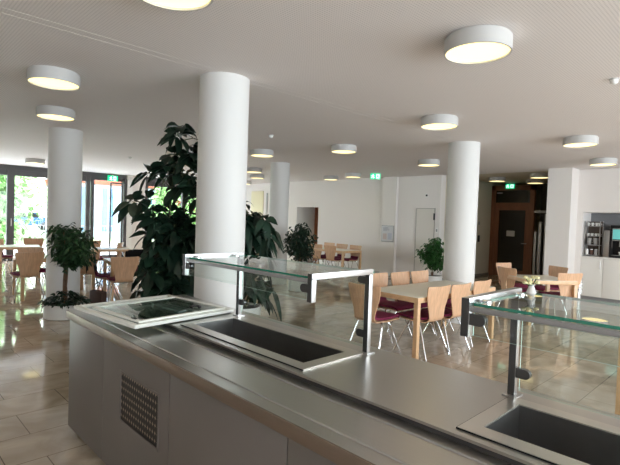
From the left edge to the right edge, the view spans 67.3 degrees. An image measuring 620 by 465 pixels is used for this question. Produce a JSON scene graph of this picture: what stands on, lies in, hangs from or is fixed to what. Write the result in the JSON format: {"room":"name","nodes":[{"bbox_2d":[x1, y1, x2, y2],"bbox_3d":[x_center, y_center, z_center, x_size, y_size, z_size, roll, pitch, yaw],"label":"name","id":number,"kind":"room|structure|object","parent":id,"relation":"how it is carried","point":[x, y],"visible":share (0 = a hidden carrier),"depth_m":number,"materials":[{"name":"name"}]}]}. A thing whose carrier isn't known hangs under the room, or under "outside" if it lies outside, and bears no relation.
{"room":"eatery","nodes":[
{"label":"eatery","id":0,"kind":"room"},
{"bbox_2d":[131,176,145,249],"bbox_3d":[-8.640,-0.589,14.547,15.200,2.880,0.300,0,2,-44],"label":"wall","id":1,"kind":"structure","parent":0,"point":[134,240],"depth_m":16.73,"materials":[{"name":"white paint"}]},
{"bbox_2d":[0,164,90,260],"bbox_3d":[-10.398,-0.593,12.669,8.460,2.880,0.165,0,2,-44],"label":"window","id":2,"kind":"structure","parent":1,"relation":"in","point":[10,171],"depth_m":14.04,"materials":[{"name":"grey metal"}]},
{"bbox_2d":[89,172,126,256],"bbox_3d":[-6.931,-0.574,16.039,1.210,2.880,0.200,0,2,-44],"label":"door","id":3,"kind":"structure","parent":1,"relation":"in","point":[94,176],"depth_m":16.07,"materials":[{"name":"grey"}]},
{"bbox_2d":[126,175,132,248],"bbox_3d":[-6.399,-0.569,16.489,0.180,2.880,0.060,0,2,-44],"label":"trim","id":4,"kind":"structure","parent":1,"relation":"attached to","point":[129,178],"depth_m":16.45,"materials":[{"name":"white paint"}]},
{"bbox_2d":[144,177,196,236],"bbox_3d":[-4.947,-0.565,18.030,3.050,2.880,0.130,0,2,-44],"label":"window","id":5,"kind":"structure","parent":1,"relation":"in","point":[153,181],"depth_m":17.15,"materials":[{"name":"grey"}]},
{"bbox_2d":[302,207,314,261],"bbox_3d":[0.520,-0.343,16.875,1.250,2.880,1.600,0,2,-44],"label":"wall","id":6,"kind":"structure","parent":0,"point":[308,213],"depth_m":17.11,"materials":[{"name":"white paint"}]},
{"bbox_2d":[0,0,619,188],"bbox_3d":[1.029,-1.624,8.678,21.400,0.200,22.100,0,2,-44],"label":"ceiling","id":7,"kind":"structure","parent":0,"point":[385,59],"depth_m":4.36,"materials":[{"name":"white paint"}]},
{"bbox_2d":[26,65,80,90],"bbox_3d":[-2.423,-1.460,4.413,0.450,0.112,0.450,0,2,-44],"label":"ceiling light","id":8,"kind":"object","parent":7,"relation":"attached to","point":[44,76],"visible":1,"depth_m":4.30,"materials":[{"name":"grey metal"}]},
{"bbox_2d":[28,78,78,88],"bbox_3d":[-2.425,-1.420,4.414,0.425,0.008,0.425,0,2,-44],"label":"diffuser","id":9,"kind":"object","parent":8,"relation":"attached to","point":[49,83],"depth_m":4.41,"materials":[{"name":"white plastic"}]},
{"bbox_2d":[36,105,74,121],"bbox_3d":[-3.282,-1.537,6.019,0.450,0.112,0.450,0,2,-44],"label":"ceiling light","id":10,"kind":"object","parent":7,"relation":"attached to","point":[49,112],"visible":1,"depth_m":5.89,"materials":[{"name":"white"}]},
{"bbox_2d":[38,114,73,119],"bbox_3d":[-3.283,-1.497,6.021,0.425,0.008,0.425,0,2,-44],"label":"diffuser","id":11,"kind":"object","parent":10,"relation":"attached to","point":[45,116],"depth_m":6.01,"materials":[{"name":"white plastic"}]},
{"bbox_2d":[141,0,212,10],"bbox_3d":[-0.745,-1.345,2.505,0.450,0.112,0.450,0,2,-44],"label":"ceiling light","id":12,"kind":"object","parent":7,"relation":"attached to","point":[174,5],"visible":1,"depth_m":2.66,"materials":[{"name":"white"}]},
{"bbox_2d":[148,0,209,7],"bbox_3d":[-0.746,-1.305,2.506,0.425,0.008,0.425,0,2,-44],"label":"diffuser","id":13,"kind":"object","parent":12,"relation":"attached to","point":[157,3],"depth_m":2.66,"materials":[{"name":"white plastic"}]},
{"bbox_2d":[250,149,273,157],"bbox_3d":[-0.936,-1.548,9.098,0.450,0.112,0.450,0,2,-44],"label":"ceiling light","id":14,"kind":"object","parent":7,"relation":"attached to","point":[263,153],"visible":1,"depth_m":8.93,"materials":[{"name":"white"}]},
{"bbox_2d":[0,12,547,167],"bbox_3d":[0.198,-1.452,5.309,14.900,0.001,0.005,0,2,-44],"label":"trim","id":15,"kind":"structure","parent":7,"relation":"attached to","point":[0,12],"depth_m":4.01,"materials":[{"name":"white"}]},
{"bbox_2d":[1,7,553,167],"bbox_3d":[0.268,-1.447,5.237,14.900,0.001,0.005,0,2,-44],"label":"trim","id":16,"kind":"structure","parent":7,"relation":"attached to","point":[1,7],"depth_m":3.97,"materials":[{"name":"white"}]},
{"bbox_2d":[331,144,356,153],"bbox_3d":[0.595,-1.468,8.192,0.450,0.112,0.450,0,2,-44],"label":"ceiling light","id":17,"kind":"object","parent":7,"relation":"attached to","point":[336,148],"visible":1,"depth_m":8.03,"materials":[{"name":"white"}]},
{"bbox_2d":[418,159,439,166],"bbox_3d":[2.470,-1.448,9.693,0.450,0.112,0.450,0,2,-44],"label":"ceiling light","id":18,"kind":"object","parent":7,"relation":"attached to","point":[422,162],"visible":1,"depth_m":9.54,"materials":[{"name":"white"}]},
{"bbox_2d":[420,114,457,129],"bbox_3d":[1.599,-1.362,5.764,0.450,0.112,0.450,0,2,-44],"label":"ceiling light","id":19,"kind":"object","parent":7,"relation":"attached to","point":[434,121],"visible":1,"depth_m":5.62,"materials":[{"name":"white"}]},
{"bbox_2d":[422,123,455,128],"bbox_3d":[1.598,-1.322,5.766,0.425,0.008,0.425,0,2,-44],"label":"diffuser","id":20,"kind":"object","parent":19,"relation":"attached to","point":[424,125],"depth_m":5.76,"materials":[{"name":"white plastic"}]},
{"bbox_2d":[444,25,512,63],"bbox_3d":[1.168,-1.302,3.245,0.450,0.112,0.450,0,2,-44],"label":"ceiling light","id":21,"kind":"object","parent":7,"relation":"attached to","point":[477,44],"visible":1,"depth_m":3.14,"materials":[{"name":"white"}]},
{"bbox_2d":[446,42,509,61],"bbox_3d":[1.167,-1.262,3.247,0.425,0.008,0.425,0,2,-44],"label":"diffuser","id":22,"kind":"object","parent":21,"relation":"attached to","point":[455,51],"depth_m":3.24,"materials":[{"name":"white plastic"}]},
{"bbox_2d":[562,135,598,147],"bbox_3d":[3.892,-1.311,6.709,0.450,0.112,0.450,0,2,-44],"label":"ceiling light","id":23,"kind":"object","parent":7,"relation":"attached to","point":[576,141],"visible":1,"depth_m":6.58,"materials":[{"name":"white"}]},
{"bbox_2d":[589,158,617,165],"bbox_3d":[5.477,-1.316,8.708,0.450,0.112,0.450,0,2,-44],"label":"ceiling light","id":24,"kind":"object","parent":7,"relation":"attached to","point":[595,161],"visible":1,"depth_m":8.56,"materials":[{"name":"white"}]},
{"bbox_2d":[0,260,619,464],"bbox_3d":[0.925,1.403,8.768,21.400,0.100,22.100,0,2,-44],"label":"floor","id":25,"kind":"structure","parent":0,"point":[35,429],"depth_m":5.68,"materials":[{"name":"tile"}]},
{"bbox_2d":[0,245,40,279],"bbox_3d":[-6.741,0.668,10.813,0.802,0.721,0.802,1,2,-34],"label":"dining table","id":26,"kind":"object","parent":25,"relation":"on","point":[2,247],"visible":0.48,"depth_m":10.42,"materials":[{"name":"beige laminate"}]},
{"bbox_2d":[7,252,44,302],"bbox_3d":[-4.941,0.754,8.116,0.475,0.866,0.534,0,2,-44],"label":"dining chair","id":27,"kind":"object","parent":25,"relation":"on","point":[29,264],"visible":0.98,"depth_m":7.95,"materials":[{"name":"brown wood"}]},
{"bbox_2d":[16,247,45,291],"bbox_3d":[-5.197,0.727,8.752,0.475,0.866,0.534,0,2,-42],"label":"dining chair","id":28,"kind":"object","parent":25,"relation":"on","point":[28,249],"visible":0.32,"depth_m":8.89,"materials":[{"name":"brown wood"}]},
{"bbox_2d":[23,238,45,267],"bbox_3d":[-6.850,0.585,11.609,0.475,0.866,0.534,1,2,-39],"label":"dining chair","id":29,"kind":"object","parent":25,"relation":"on","point":[27,241],"visible":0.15,"depth_m":11.79,"materials":[{"name":"brown wood"}]},
{"bbox_2d":[12,255,94,300],"bbox_3d":[-4.744,0.801,8.644,1.202,0.721,0.802,0,2,-41],"label":"dining table","id":30,"kind":"object","parent":25,"relation":"on","point":[22,279],"visible":0.23,"depth_m":8.52,"materials":[{"name":"beige laminate"}]},
{"bbox_2d":[45,127,82,299],"bbox_3d":[-4.018,-0.224,7.622,0.500,2.880,0.500,0,2,-44],"label":"column","id":31,"kind":"structure","parent":25,"relation":"on","point":[65,145],"depth_m":7.41,"materials":[{"name":"white paint"}]},
{"bbox_2d":[35,222,98,320],"bbox_3d":[-3.570,0.551,6.907,0.916,1.404,0.946,2,2,-4],"label":"ficus tree","id":32,"kind":"object","parent":25,"relation":"on","point":[72,251],"visible":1,"depth_m":6.74,"materials":[{"name":"green plant"}]},
{"bbox_2d":[68,320,103,458],"bbox_3d":[-1.186,1.024,3.407,0.880,0.830,0.630,0,2,-44],"label":"base cabinet","id":33,"kind":"object","parent":25,"relation":"on","point":[86,348],"visible":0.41,"depth_m":3.07,"materials":[{"name":"grey metal"}]},
{"bbox_2d":[80,251,99,289],"bbox_3d":[-4.221,0.761,8.731,0.475,0.866,0.534,1,2,-34],"label":"dining chair","id":34,"kind":"object","parent":25,"relation":"on","point":[90,269],"visible":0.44,"depth_m":8.60,"materials":[{"name":"brown wood"}]},
{"bbox_2d":[89,282,106,303],"bbox_3d":[-3.599,1.034,7.916,0.340,0.378,0.120,3,2,31],"label":"handbag","id":35,"kind":"object","parent":25,"relation":"on","point":[97,296],"visible":0.9,"depth_m":7.86,"materials":[{"name":"brown leather"}]},
{"bbox_2d":[92,253,121,299],"bbox_3d":[-3.612,0.794,8.304,0.534,0.866,0.475,1,2,-20],"label":"dining chair","id":36,"kind":"object","parent":25,"relation":"on","point":[97,275],"visible":0.6,"depth_m":8.16,"materials":[{"name":"brown wood"}]},
{"bbox_2d":[95,270,114,276],"bbox_3d":[-3.580,0.737,8.314,0.470,0.119,0.406,1,2,-20],"label":"seat cushion","id":37,"kind":"object","parent":36,"relation":"on","point":[97,274],"depth_m":8.14,"materials":[{"name":"red fabric"}]},
{"bbox_2d":[90,247,130,256],"bbox_3d":[-4.902,0.728,10.936,1.202,0.721,0.802,1,2,-29],"label":"dining table","id":38,"kind":"object","parent":25,"relation":"on","point":[101,249],"visible":0.29,"depth_m":10.79,"materials":[{"name":"beige laminate"}]},
{"bbox_2d":[103,258,140,300],"bbox_3d":[-2.983,0.860,8.690,1.502,0.721,0.802,1,2,-32],"label":"dining table","id":39,"kind":"object","parent":25,"relation":"on","point":[106,261],"visible":0.32,"depth_m":8.39,"materials":[{"name":"beige laminate"}]},
{"bbox_2d":[106,256,138,300],"bbox_3d":[-3.192,0.821,7.893,0.475,0.866,0.534,1,2,-34],"label":"dining chair","id":40,"kind":"object","parent":25,"relation":"on","point":[124,268],"visible":0.92,"depth_m":7.70,"materials":[{"name":"brown wood"}]},
{"bbox_2d":[101,338,169,464],"bbox_3d":[-0.675,1.057,2.882,0.884,0.830,0.843,0,2,-44],"label":"base cabinet","id":41,"kind":"object","parent":25,"relation":"on","point":[136,392],"visible":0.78,"depth_m":2.56,"materials":[{"name":"grey metal"}]},
{"bbox_2d":[119,370,159,451],"bbox_3d":[-0.928,0.947,2.513,0.004,0.295,0.480,0,2,-44],"label":"vent grille","id":42,"kind":"object","parent":41,"relation":"attached to","point":[139,401],"depth_m":2.50,"materials":[{"name":"silver metal"}]},
{"bbox_2d":[66,294,619,464],"bbox_3d":[0.410,0.720,1.777,0.922,0.172,5.199,0,2,-44],"label":"countertop","id":43,"kind":"structure","parent":41,"relation":"on","point":[345,405],"depth_m":1.83,"materials":[{"name":"grey metal"}]},
{"bbox_2d":[74,294,233,328],"bbox_3d":[-1.075,0.515,3.225,0.790,0.049,0.750,3,2,40],"label":"lid","id":44,"kind":"object","parent":43,"relation":"on","point":[98,306],"visible":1,"depth_m":3.09,"materials":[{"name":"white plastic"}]},
{"bbox_2d":[196,318,342,362],"bbox_3d":[-0.272,0.673,2.630,0.295,0.169,0.985,0,2,-44],"label":"basin","id":45,"kind":"object","parent":43,"relation":"in","point":[289,346],"depth_m":2.76,"materials":[{"name":"metal"}]},
{"bbox_2d":[182,252,374,354],"bbox_3d":[-0.222,0.376,2.650,0.487,0.433,1.170,0,2,-44],"label":"sneeze guard","id":46,"kind":"object","parent":43,"relation":"on","point":[313,272],"visible":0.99,"depth_m":2.42,"materials":[{"name":"grey metal"}]},
{"bbox_2d":[189,255,373,277],"bbox_3d":[-0.205,0.182,2.654,0.458,0.010,1.078,0,2,-44],"label":"glass shelf","id":47,"kind":"object","parent":46,"relation":"attached to","point":[298,269],"depth_m":2.57,"materials":[{"name":"teal"}]},
{"bbox_2d":[460,287,619,418],"bbox_3d":[1.086,0.460,1.313,0.487,0.433,1.215,0,2,-44],"label":"sneeze guard","id":48,"kind":"object","parent":43,"relation":"on","point":[469,319],"visible":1,"depth_m":1.56,"materials":[{"name":"clear glass"}]},
{"bbox_2d":[474,292,619,329],"bbox_3d":[1.103,0.267,1.317,0.458,0.010,1.123,0,2,-44],"label":"glass shelf","id":49,"kind":"object","parent":43,"relation":"attached to","point":[478,301],"depth_m":1.58,"materials":[{"name":"teal"}]},
{"bbox_2d":[485,405,619,464],"bbox_3d":[1.062,0.759,1.266,0.295,0.169,1.095,0,2,-44],"label":"basin","id":50,"kind":"object","parent":43,"relation":"in","point":[584,443],"depth_m":1.63,"materials":[{"name":"metal"}]},
{"bbox_2d":[112,122,197,298],"bbox_3d":[-1.500,0.088,5.132,1.208,2.576,0.884,2,2,-9],"label":"plant","id":51,"kind":"object","parent":25,"relation":"on","point":[174,235],"visible":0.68,"depth_m":4.96,"materials":[{"name":"green plant"}]},
{"bbox_2d":[194,72,249,310],"bbox_3d":[-0.861,-0.023,4.489,0.470,2.880,0.470,0,2,-44],"label":"column","id":52,"kind":"structure","parent":25,"relation":"on","point":[223,120],"depth_m":4.27,"materials":[{"name":"white paint"}]},
{"bbox_2d":[168,374,287,464],"bbox_3d":[-0.079,1.096,2.277,0.880,0.830,0.863,0,2,-44],"label":"base cabinet","id":53,"kind":"object","parent":25,"relation":"on","point":[203,429],"visible":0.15,"depth_m":1.98,"materials":[{"name":"grey metal"}]},
{"bbox_2d":[243,201,283,320],"bbox_3d":[-0.927,0.456,6.746,0.995,1.820,1.137,0,2,-44],"label":"plant","id":54,"kind":"object","parent":25,"relation":"on","point":[259,239],"visible":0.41,"depth_m":6.47,"materials":[{"name":"green plant"}]},
{"bbox_2d":[267,162,289,284],"bbox_3d":[-0.755,-0.218,11.180,0.460,2.880,0.460,0,2,-44],"label":"column","id":55,"kind":"structure","parent":25,"relation":"on","point":[280,171],"depth_m":10.97,"materials":[{"name":"white paint"}]},
{"bbox_2d":[278,222,318,291],"bbox_3d":[-0.222,0.526,10.196,0.788,1.488,0.896,0,2,-44],"label":"ficus tree","id":56,"kind":"object","parent":25,"relation":"on","point":[298,244],"visible":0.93,"depth_m":10.11,"materials":[{"name":"green plant"}]},
{"bbox_2d":[288,438,336,464],"bbox_3d":[0.521,1.135,1.663,0.880,0.830,0.863,0,2,-44],"label":"base cabinet","id":57,"kind":"object","parent":25,"relation":"on","point":[298,454],"visible":0.03,"depth_m":1.59,"materials":[{"name":"grey metal"}]},
{"bbox_2d":[324,245,340,265],"bbox_3d":[0.702,0.794,13.291,0.475,0.866,0.534,4,2,43],"label":"dining chair","id":58,"kind":"object","parent":25,"relation":"on","point":[330,251],"visible":0.88,"depth_m":13.12,"materials":[{"name":"brown wood"}]},
{"bbox_2d":[309,247,361,268],"bbox_3d":[0.571,0.833,13.707,0.802,0.721,1.752,0,2,-44],"label":"dining table","id":59,"kind":"object","parent":25,"relation":"on","point":[338,250],"visible":0.48,"depth_m":13.25,"materials":[{"name":"beige laminate"}]},
{"bbox_2d":[344,245,361,267],"bbox_3d":[1.156,0.804,13.492,0.534,0.866,0.475,0,2,-42],"label":"dining chair","id":60,"kind":"object","parent":25,"relation":"on","point":[354,256],"visible":0.76,"depth_m":13.56,"materials":[{"name":"brown wood"}]},
{"bbox_2d":[348,282,400,353],"bbox_3d":[0.763,1.027,5.537,0.475,0.866,0.534,4,2,43],"label":"dining chair","id":61,"kind":"object","parent":25,"relation":"on","point":[356,290],"visible":0.66,"depth_m":5.40,"materials":[{"name":"brown wood"}]},
{"bbox_2d":[375,310,399,319],"bbox_3d":[0.787,0.969,5.559,0.406,0.119,0.470,4,2,43],"label":"seat cushion","id":62,"kind":"object","parent":61,"relation":"on","point":[379,315],"depth_m":5.48,"materials":[{"name":"red fabric"}]},
{"bbox_2d":[373,272,412,342],"bbox_3d":[1.087,1.013,6.377,0.475,0.866,0.534,0,2,-42],"label":"dining chair","id":63,"kind":"object","parent":25,"relation":"on","point":[379,279],"visible":0.65,"depth_m":6.37,"materials":[{"name":"fabric"}]},
{"bbox_2d":[378,296,412,310],"bbox_3d":[1.111,0.956,6.351,0.406,0.119,0.470,0,2,-42],"label":"seat cushion","id":64,"kind":"object","parent":63,"relation":"on","point":[384,303],"depth_m":6.24,"materials":[{"name":"red fabric"}]},
{"bbox_2d":[387,271,434,333],"bbox_3d":[1.458,1.018,6.641,0.475,0.866,0.534,0,2,-42],"label":"dining chair","id":65,"kind":"object","parent":25,"relation":"on","point":[397,278],"visible":0.33,"depth_m":6.76,"materials":[{"name":"brown wood"}]},
{"bbox_2d":[397,300,427,307],"bbox_3d":[1.481,0.961,6.616,0.406,0.119,0.470,0,2,-42],"label":"seat cushion","id":66,"kind":"object","parent":65,"relation":"on","point":[423,305],"depth_m":6.41,"materials":[{"name":"red fabric"}]},
{"bbox_2d":[392,285,450,360],"bbox_3d":[1.356,1.044,5.639,0.475,0.866,0.534,1,2,-40],"label":"dining chair","id":67,"kind":"object","parent":25,"relation":"on","point":[437,297],"visible":0.89,"depth_m":5.47,"materials":[{"name":"brown wood"}]},
{"bbox_2d":[396,310,428,319],"bbox_3d":[1.337,0.985,5.662,0.406,0.119,0.470,1,2,-40],"label":"seat cushion","id":68,"kind":"object","parent":67,"relation":"on","point":[424,315],"depth_m":5.59,"materials":[{"name":"red fabric"}]},
{"bbox_2d":[414,237,443,281],"bbox_3d":[3.056,0.721,11.763,0.872,1.231,0.802,2,2,1],"label":"ficus tree","id":69,"kind":"object","parent":25,"relation":"on","point":[433,252],"visible":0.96,"depth_m":11.60,"materials":[{"name":"green plant"}]},
{"bbox_2d":[409,270,453,334],"bbox_3d":[1.800,1.022,6.892,0.475,0.866,0.534,0,2,-42],"label":"dining chair","id":70,"kind":"object","parent":25,"relation":"on","point":[416,276],"visible":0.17,"depth_m":7.04,"materials":[{"name":"brown wood"}]},
{"bbox_2d":[380,280,495,358],"bbox_3d":[1.625,1.093,6.183,1.802,0.721,0.802,0,2,-41],"label":"dining table","id":71,"kind":"object","parent":25,"relation":"on","point":[416,293],"visible":0.56,"depth_m":5.71,"materials":[{"name":"beige laminate"}]},
{"bbox_2d":[419,282,471,355],"bbox_3d":[1.698,1.048,5.906,0.475,0.866,0.534,0,2,-42],"label":"dining chair","id":72,"kind":"object","parent":25,"relation":"on","point":[459,291],"visible":0.64,"depth_m":5.70,"materials":[{"name":"brown wood"}]},
{"bbox_2d":[421,308,451,315],"bbox_3d":[1.679,0.988,5.928,0.406,0.119,0.470,0,2,-42],"label":"seat cushion","id":73,"kind":"object","parent":72,"relation":"on","point":[447,312],"depth_m":5.86,"materials":[{"name":"red fabric"}]},
{"bbox_2d":[443,141,480,323],"bbox_3d":[2.448,-0.001,7.578,0.490,2.880,0.490,0,2,-44],"label":"column","id":74,"kind":"structure","parent":25,"relation":"on","point":[463,156],"depth_m":7.36,"materials":[{"name":"white paint"}]},
{"bbox_2d":[439,279,491,346],"bbox_3d":[2.113,1.050,6.326,0.475,0.866,0.534,0,2,-42],"label":"dining chair","id":75,"kind":"object","parent":25,"relation":"on","point":[480,287],"visible":0.25,"depth_m":6.13,"materials":[{"name":"brown wood"}]},
{"bbox_2d":[495,263,527,304],"bbox_3d":[3.890,1.033,8.936,0.475,0.866,0.534,1,2,-29],"label":"dining chair","id":76,"kind":"object","parent":25,"relation":"on","point":[507,265],"visible":0.23,"depth_m":9.04,"materials":[{"name":"brown wood"}]},
{"bbox_2d":[499,279,527,287],"bbox_3d":[3.908,0.976,8.906,0.406,0.119,0.470,1,2,-29],"label":"seat cushion","id":77,"kind":"object","parent":76,"relation":"on","point":[516,284],"depth_m":8.74,"materials":[{"name":"red fabric"}]},
{"bbox_2d":[497,266,535,316],"bbox_3d":[3.647,1.045,8.247,0.534,0.866,0.475,1,2,-19],"label":"dining chair","id":78,"kind":"object","parent":25,"relation":"on","point":[503,272],"visible":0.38,"depth_m":8.15,"materials":[{"name":"brown wood"}]},
{"bbox_2d":[532,232,536,274],"bbox_3d":[6.666,0.689,13.829,0.080,1.420,0.070,0,2,-44],"label":"post","id":79,"kind":"object","parent":25,"relation":"on","point":[535,233],"visible":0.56,"depth_m":13.79,"materials":[{"name":"grey metal"}]},
{"bbox_2d":[536,222,542,274],"bbox_3d":[6.758,0.545,13.735,0.080,1.720,0.080,0,2,-44],"label":"post","id":80,"kind":"object","parent":25,"relation":"on","point":[540,223],"visible":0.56,"depth_m":13.71,"materials":[{"name":"grey metal"}]},
{"bbox_2d":[504,275,577,324],"bbox_3d":[3.855,1.120,7.849,0.802,0.721,0.802,2,2,-4],"label":"dining table","id":81,"kind":"object","parent":25,"relation":"on","point":[548,280],"visible":0.7,"depth_m":7.52,"materials":[{"name":"beige laminate"}]},
{"bbox_2d":[532,265,567,313],"bbox_3d":[4.402,1.060,8.645,0.534,0.866,0.475,1,2,-16],"label":"dining chair","id":82,"kind":"object","parent":25,"relation":"on","point":[553,270],"visible":0.53,"depth_m":8.64,"materials":[{"name":"brown wood"}]},
{"bbox_2d":[534,285,558,290],"bbox_3d":[4.373,1.000,8.634,0.470,0.119,0.406,1,2,-16],"label":"seat cushion","id":83,"kind":"object","parent":82,"relation":"on","point":[537,287],"depth_m":8.53,"materials":[{"name":"red fabric"}]},
{"bbox_2d":[539,273,582,319],"bbox_3d":[4.147,1.077,7.753,0.475,0.866,0.534,2,2,-10],"label":"dining chair","id":84,"kind":"object","parent":25,"relation":"on","point":[565,290],"visible":0.52,"depth_m":7.52,"materials":[{"name":"brown wood"}]},
{"bbox_2d":[543,167,578,291],"bbox_3d":[5.761,0.023,10.590,0.850,2.880,0.490,0,2,-44],"label":"wall pier","id":85,"kind":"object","parent":25,"relation":"on","point":[563,183],"visible":0.57,"depth_m":10.28,"materials":[{"name":"white paint"}]},
{"bbox_2d":[580,257,603,300],"bbox_3d":[6.369,1.025,10.431,0.616,0.930,0.433,0,2,-44],"label":"base cabinet","id":86,"kind":"object","parent":25,"relation":"on","point":[591,268],"visible":0.77,"depth_m":10.22,"materials":[{"name":"white"}]},
{"bbox_2d":[581,255,619,259],"bbox_3d":[6.858,0.573,9.965,0.612,0.030,1.742,0,2,-44],"label":"countertop","id":87,"kind":"structure","parent":86,"relation":"on","point":[586,256],"depth_m":10.17,"materials":[{"name":"white"}]},
{"bbox_2d":[583,221,603,256],"bbox_3d":[6.328,0.136,10.403,0.256,0.780,0.316,0,2,-44],"label":"rack","id":88,"kind":"object","parent":87,"relation":"on","point":[594,229],"visible":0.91,"depth_m":10.43,"materials":[{"name":"grey metal"}]},
{"bbox_2d":[603,230,609,256],"bbox_3d":[6.551,0.249,10.218,0.400,0.580,0.115,0,2,-44],"label":"cooler","id":89,"kind":"object","parent":87,"relation":"on","point":[606,242],"visible":0.66,"depth_m":10.07,"materials":[{"name":"grey metal"}]},
{"bbox_2d":[609,225,619,257],"bbox_3d":[6.734,0.201,10.041,0.406,0.700,0.380,0,2,-44],"label":"coffee machine","id":90,"kind":"object","parent":87,"relation":"on","point":[614,248],"visible":1,"depth_m":10.02,"materials":[{"name":"black plastic"}]},
{"bbox_2d":[602,259,619,303],"bbox_3d":[6.673,1.045,10.121,0.616,0.930,0.433,0,2,-44],"label":"base cabinet","id":91,"kind":"object","parent":25,"relation":"on","point":[610,283],"visible":0.96,"depth_m":9.96,"materials":[{"name":"white"}]},
{"bbox_2d":[615,338,619,414],"bbox_3d":[3.179,1.223,3.608,0.802,0.721,1.202,0,2,-44],"label":"dining table","id":92,"kind":"object","parent":25,"relation":"on","point":[617,404],"visible":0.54,"depth_m":3.75,"materials":[{"name":"beige laminate"}]},
{"bbox_2d":[246,175,445,277],"bbox_3d":[0.177,-0.334,16.154,0.250,2.880,9.750,0,2,-44],"label":"wall","id":93,"kind":"structure","parent":0,"point":[350,210],"depth_m":14.48,"materials":[{"name":"white paint"}]},
{"bbox_2d":[251,191,263,215],"bbox_3d":[-2.079,-0.774,18.260,0.029,1.680,0.750,0,2,-44],"label":"wall panel","id":94,"kind":"object","parent":93,"relation":"attached to","point":[257,197],"visible":0.52,"depth_m":18.21,"materials":[{"name":"beige paint"}]},
{"bbox_2d":[414,208,435,273],"bbox_3d":[3.156,0.316,12.892,0.049,1.980,0.610,0,2,-44],"label":"door","id":95,"kind":"structure","parent":93,"relation":"in","point":[425,217],"depth_m":12.94,"materials":[{"name":"white"}]},
{"bbox_2d":[379,177,398,275],"bbox_3d":[2.333,-0.187,13.714,0.120,2.880,0.500,0,2,-44],"label":"wall","id":96,"kind":"structure","parent":0,"point":[390,184],"depth_m":13.64,"materials":[{"name":"white paint"}]},
{"bbox_2d":[381,225,393,241],"bbox_3d":[2.272,0.032,13.668,0.020,0.480,0.440,0,2,-44],"label":"poster","id":97,"kind":"object","parent":96,"relation":"attached to","point":[387,231],"visible":1,"depth_m":13.66,"materials":[{"name":"white paper"}]},
{"bbox_2d":[442,176,494,277],"bbox_3d":[4.692,-0.122,13.898,3.050,2.900,0.200,0,2,-44],"label":"wall","id":98,"kind":"structure","parent":0,"point":[485,188],"depth_m":14.40,"materials":[{"name":"beige paint"}]},
{"bbox_2d":[488,185,536,274],"bbox_3d":[6.179,-0.033,14.308,0.171,2.800,1.300,0,2,-44],"label":"door","id":99,"kind":"structure","parent":98,"relation":"in","point":[512,224],"depth_m":14.27,"materials":[{"name":"red wood"}]},
{"bbox_2d":[494,183,540,270],"bbox_3d":[7.202,-0.037,13.943,5.200,2.900,3.650,0,2,-44],"label":"wall","id":100,"kind":"structure","parent":0,"point":[538,191],"depth_m":16.50,"materials":[{"name":"beige paint"}]},
{"bbox_2d":[522,275,539,295],"bbox_3d":[0.843,0.199,1.765,0.068,0.078,0.058,0,2,-44],"label":"flower vase","id":101,"kind":"object","parent":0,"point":[530,291],"visible":1,"depth_m":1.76,"materials":[{"name":"white ceramic"}]},
{"bbox_2d":[540,184,547,274],"bbox_3d":[7.691,0.003,13.514,0.100,2.880,1.950,0,2,-44],"label":"wall","id":102,"kind":"structure","parent":0,"point":[543,207],"depth_m":14.11,"materials":[{"name":"grey"}]},
{"bbox_2d":[574,168,619,272],"bbox_3d":[9.223,0.228,7.703,0.800,2.880,8.490,0,2,-44],"label":"wall","id":103,"kind":"structure","parent":0,"point":[599,189],"depth_m":10.22,"materials":[{"name":"white paint"}]},
{"bbox_2d":[591,213,619,255],"bbox_3d":[7.669,0.108,9.591,0.020,0.960,3.369,0,2,-44],"label":"wall","id":104,"kind":"structure","parent":0,"point":[609,219],"depth_m":10.55,"materials":[{"name":"grey paint"}]},
{"label":"outside","id":105,"kind":"structure","parent":0,"visible":0},
{"bbox_2d":[2,225,154,243],"bbox_3d":[-28.487,-0.323,36.249,90.000,0.200,58.400,0,2,-44],"label":"ground","id":106,"kind":"structure","parent":105,"point":[28,230],"depth_m":28.63,"materials":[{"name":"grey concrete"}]},
{"bbox_2d":[0,175,28,243],"bbox_3d":[-14.954,-1.555,20.396,4.404,4.834,5.086,1,2,-37],"label":"tree","id":107,"kind":"object","parent":106,"relation":"on","point":[18,184],"visible":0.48,"depth_m":20.61,"materials":[{"name":"green plant"}]},
{"bbox_2d":[0,176,46,238],"bbox_3d":[-17.156,-3.509,24.653,7.215,8.140,7.690,3,2,41],"label":"tree","id":108,"kind":"object","parent":106,"relation":"on","point":[42,184],"visible":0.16,"depth_m":24.90,"materials":[{"name":"green plant"}]},
{"bbox_2d":[14,212,44,229],"bbox_3d":[-22.498,-0.944,36.744,4.130,1.414,1.720,1,2,-36],"label":"parked car","id":109,"kind":"object","parent":106,"relation":"on","point":[41,222],"visible":0.22,"depth_m":36.48,"materials":[{"name":"blue paint"}]},
{"bbox_2d":[3,243,116,254],"bbox_3d":[-10.603,0.719,17.975,30.000,0.050,7.580,0,2,-44],"label":"terrace","id":110,"kind":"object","parent":106,"relation":"on","point":[15,251],"depth_m":18.32,"materials":[{"name":"white"}]},
{"bbox_2d":[32,223,119,246],"bbox_3d":[-8.779,0.171,20.832,6.460,1.080,0.060,0,2,-44],"label":"railing","id":111,"kind":"object","parent":110,"relation":"on","point":[33,224],"visible":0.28,"depth_m":20.28,"materials":[{"name":"grey metal"}]},
{"bbox_2d":[44,178,194,237],"bbox_3d":[-12.114,-3.802,34.124,11.600,8.000,6.200,0,2,-44],"label":"apartment building","id":112,"kind":"structure","parent":106,"relation":"on","point":[101,188],"depth_m":29.27,"materials":[{"name":"grey"}]},
{"bbox_2d":[149,187,195,224],"bbox_3d":[-8.448,-1.777,30.346,4.671,5.117,4.925,3,2,40],"label":"tree","id":113,"kind":"object","parent":106,"relation":"on","point":[163,193],"visible":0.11,"depth_m":28.71,"materials":[{"name":"green plant"}]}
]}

